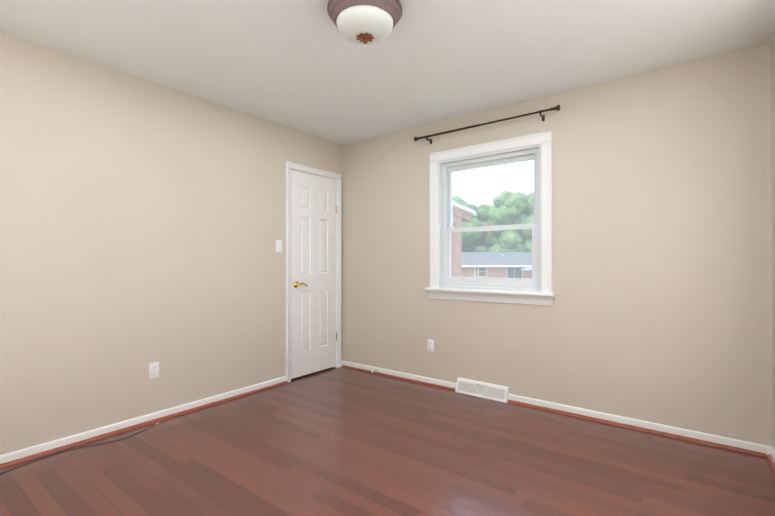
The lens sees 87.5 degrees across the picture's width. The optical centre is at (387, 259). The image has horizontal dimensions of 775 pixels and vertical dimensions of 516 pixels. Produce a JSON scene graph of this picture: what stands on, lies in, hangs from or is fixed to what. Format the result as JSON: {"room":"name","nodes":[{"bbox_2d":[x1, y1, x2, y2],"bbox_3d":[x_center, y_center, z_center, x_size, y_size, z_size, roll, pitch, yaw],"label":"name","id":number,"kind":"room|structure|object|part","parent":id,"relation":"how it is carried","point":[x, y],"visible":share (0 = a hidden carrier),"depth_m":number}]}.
{"room":"empty bedroom","nodes":[
{"label":"empty bedroom","id":0,"kind":"room"},
{"bbox_2d":[0,31,341,454],"bbox_3d":[-1.625,-0.057,3.123,0.170,2.440,3.780,0,-1,37],"label":"wall","id":1,"kind":"structure","parent":0,"point":[142,223],"depth_m":2.77},
{"bbox_2d":[0,376,287,468],"bbox_3d":[-1.769,1.129,2.759,0.030,0.063,2.700,0,-1,37],"label":"baseboard","id":2,"kind":"structure","parent":1,"relation":"attached to","point":[46,446],"depth_m":2.75},
{"bbox_2d":[148,362,158,379],"bbox_3d":[-1.676,0.797,2.904,0.007,0.115,0.070,0,-1,37],"label":"outlet","id":3,"kind":"object","parent":1,"relation":"attached to","point":[153,370],"visible":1,"depth_m":2.90},
{"bbox_2d":[276,240,281,251],"bbox_3d":[-1.007,-0.127,3.781,0.022,0.115,0.070,0,-1,37],"label":"light switch","id":4,"kind":"object","parent":1,"relation":"attached to","point":[278,245],"visible":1,"depth_m":3.78},
{"bbox_2d":[286,161,341,381],"bbox_3d":[-0.790,0.118,4.183,0.160,2.105,0.740,0,-1,37],"label":"door frame","id":5,"kind":"structure","parent":1,"relation":"attached to","point":[295,166],"depth_m":4.01},
{"bbox_2d":[291,170,336,378],"bbox_3d":[-0.732,0.142,4.150,0.090,2.022,0.629,0,-1,37],"label":"door","id":6,"kind":"structure","parent":1,"relation":"in","point":[313,268],"depth_m":4.13},
{"bbox_3d":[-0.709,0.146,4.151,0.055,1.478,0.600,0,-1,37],"label":"door handle","id":7,"kind":"part","parent":6,"relation":"part of"},
{"bbox_2d":[0,367,774,515],"bbox_3d":[-0.178,1.216,2.018,3.740,0.120,3.780,0,-1,37],"label":"floor","id":8,"kind":"structure","parent":0,"point":[339,441],"depth_m":2.27},
{"bbox_2d":[0,424,155,473],"bbox_3d":[-1.880,1.150,2.256,0.345,0.013,1.228,0,-1,37],"label":"cable","id":9,"kind":"object","parent":8,"relation":"on","point":[75,448],"visible":0.96,"depth_m":2.47},
{"bbox_2d":[0,0,774,144],"bbox_3d":[-0.178,-1.344,2.037,3.740,0.120,3.780,0,-1,37],"label":"ceiling","id":10,"kind":"structure","parent":0,"point":[306,66],"depth_m":2.45},
{"bbox_2d":[327,0,401,44],"bbox_3d":[-0.113,-1.181,2.023,0.374,0.206,0.374,0,-1,37],"label":"flush-mount light","id":11,"kind":"object","parent":10,"relation":"attached to","point":[365,22],"visible":1,"depth_m":1.94},
{"bbox_2d":[342,42,772,446],"bbox_3d":[0.920,-0.054,3.478,3.460,2.440,0.140,0,-1,37],"label":"wall","id":12,"kind":"structure","parent":0,"point":[659,311],"depth_m":2.85},
{"bbox_2d":[341,360,456,390],"bbox_3d":[0.056,1.138,4.018,1.420,0.063,0.030,0,-1,37],"label":"baseboard","id":13,"kind":"structure","parent":12,"relation":"attached to","point":[442,384],"depth_m":3.95},
{"bbox_2d":[427,339,433,351],"bbox_3d":[0.402,0.803,3.773,0.070,0.115,0.007,0,-1,37],"label":"outlet","id":14,"kind":"object","parent":12,"relation":"attached to","point":[430,345],"visible":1,"depth_m":3.77},
{"bbox_2d":[455,377,508,402],"bbox_3d":[0.797,1.107,3.439,0.460,0.118,0.058,0,-1,37],"label":"air vent","id":15,"kind":"object","parent":12,"relation":"in","point":[493,392],"visible":1,"depth_m":3.42},
{"bbox_2d":[414,105,559,143],"bbox_3d":[0.789,-1.119,3.436,1.294,0.074,0.097,0,-1,37],"label":"curtain rod","id":16,"kind":"object","parent":12,"relation":"attached to","point":[557,107],"visible":1,"depth_m":3.36},
{"bbox_2d":[425,287,554,305],"bbox_3d":[0.831,0.308,3.441,1.134,0.100,0.113,0,-1,37],"label":"window sill","id":17,"kind":"structure","parent":12,"relation":"attached to","point":[524,297],"depth_m":3.37},
{"bbox_2d":[429,131,551,292],"bbox_3d":[0.873,-0.364,3.501,1.090,1.250,0.165,0,-1,37],"label":"window","id":18,"kind":"structure","parent":12,"relation":"in","point":[543,140],"depth_m":3.41},
{"bbox_2d":[447,222,535,284],"bbox_3d":[0.880,-0.054,3.508,0.822,0.517,0.050,0,-1,37],"label":"window panel","id":19,"kind":"object","parent":18,"relation":"attached to","point":[492,227],"visible":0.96,"depth_m":3.47},
{"bbox_2d":[448,154,535,232],"bbox_3d":[0.903,-0.552,3.542,0.822,0.608,0.032,0,-1,37],"label":"window panel","id":20,"kind":"object","parent":18,"relation":"attached to","point":[451,170],"visible":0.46,"depth_m":3.59},
{"bbox_2d":[508,394,767,456],"bbox_3d":[1.602,1.130,2.846,1.540,0.063,0.030,0,-1,37],"label":"baseboard","id":21,"kind":"structure","parent":12,"relation":"attached to","point":[756,449],"depth_m":2.73},
{"bbox_2d":[770,30,774,449],"bbox_3d":[1.256,-0.072,0.941,0.140,2.440,3.780,0,-1,37],"label":"wall","id":22,"kind":"structure","parent":0,"point":[772,60],"depth_m":2.33},
{"bbox_2d":[763,446,774,478],"bbox_3d":[1.188,1.117,0.984,0.030,0.063,3.500,0,-1,37],"label":"baseboard","id":23,"kind":"structure","parent":22,"relation":"attached to","point":[770,457],"depth_m":2.31},
{"label":"outside","id":24,"kind":"structure","parent":0,"visible":0},
{"bbox_3d":[39.076,3.785,98.115,230.000,0.300,195.860,0,-1,37],"label":"ground","id":25,"kind":"structure","parent":24,"visible":0},
{"bbox_2d":[453,191,533,251],"bbox_3d":[19.325,-5.410,82.907,58.103,17.875,62.304,0,-1,37],"label":"trees","id":26,"kind":"object","parent":25,"relation":"on","point":[509,208],"depth_m":69.03},
{"bbox_2d":[462,252,531,278],"bbox_3d":[17.893,1.150,55.652,17.900,4.370,11.900,0,0,-1],"label":"house","id":27,"kind":"structure","parent":25,"relation":"on","point":[496,264],"depth_m":53.15},
{"bbox_2d":[521,266,531,270],"bbox_3d":[18.037,2.053,51.146,2.500,2.500,2.500,0,0,-1],"label":"umbrella","id":28,"kind":"object","parent":25,"relation":"on","point":[528,268],"depth_m":50.61},
{"bbox_3d":[-1.482,1.635,7.550,4.700,2.720,3.450,0,-1,37],"label":"deck","id":29,"kind":"object","parent":25,"relation":"on","visible":0},
{"bbox_2d":[451,226,461,276],"bbox_3d":[1.267,0.303,7.478,0.180,1.818,0.180,0,-1,37],"label":"porch post","id":30,"kind":"object","parent":29,"relation":"on","point":[456,254],"depth_m":7.43},
{"bbox_2d":[453,201,477,226],"bbox_3d":[-1.321,-0.796,7.721,4.770,0.944,3.890,0,-1,37],"label":"porch roof","id":31,"kind":"structure","parent":30,"relation":"on","point":[461,213],"depth_m":7.42}
]}

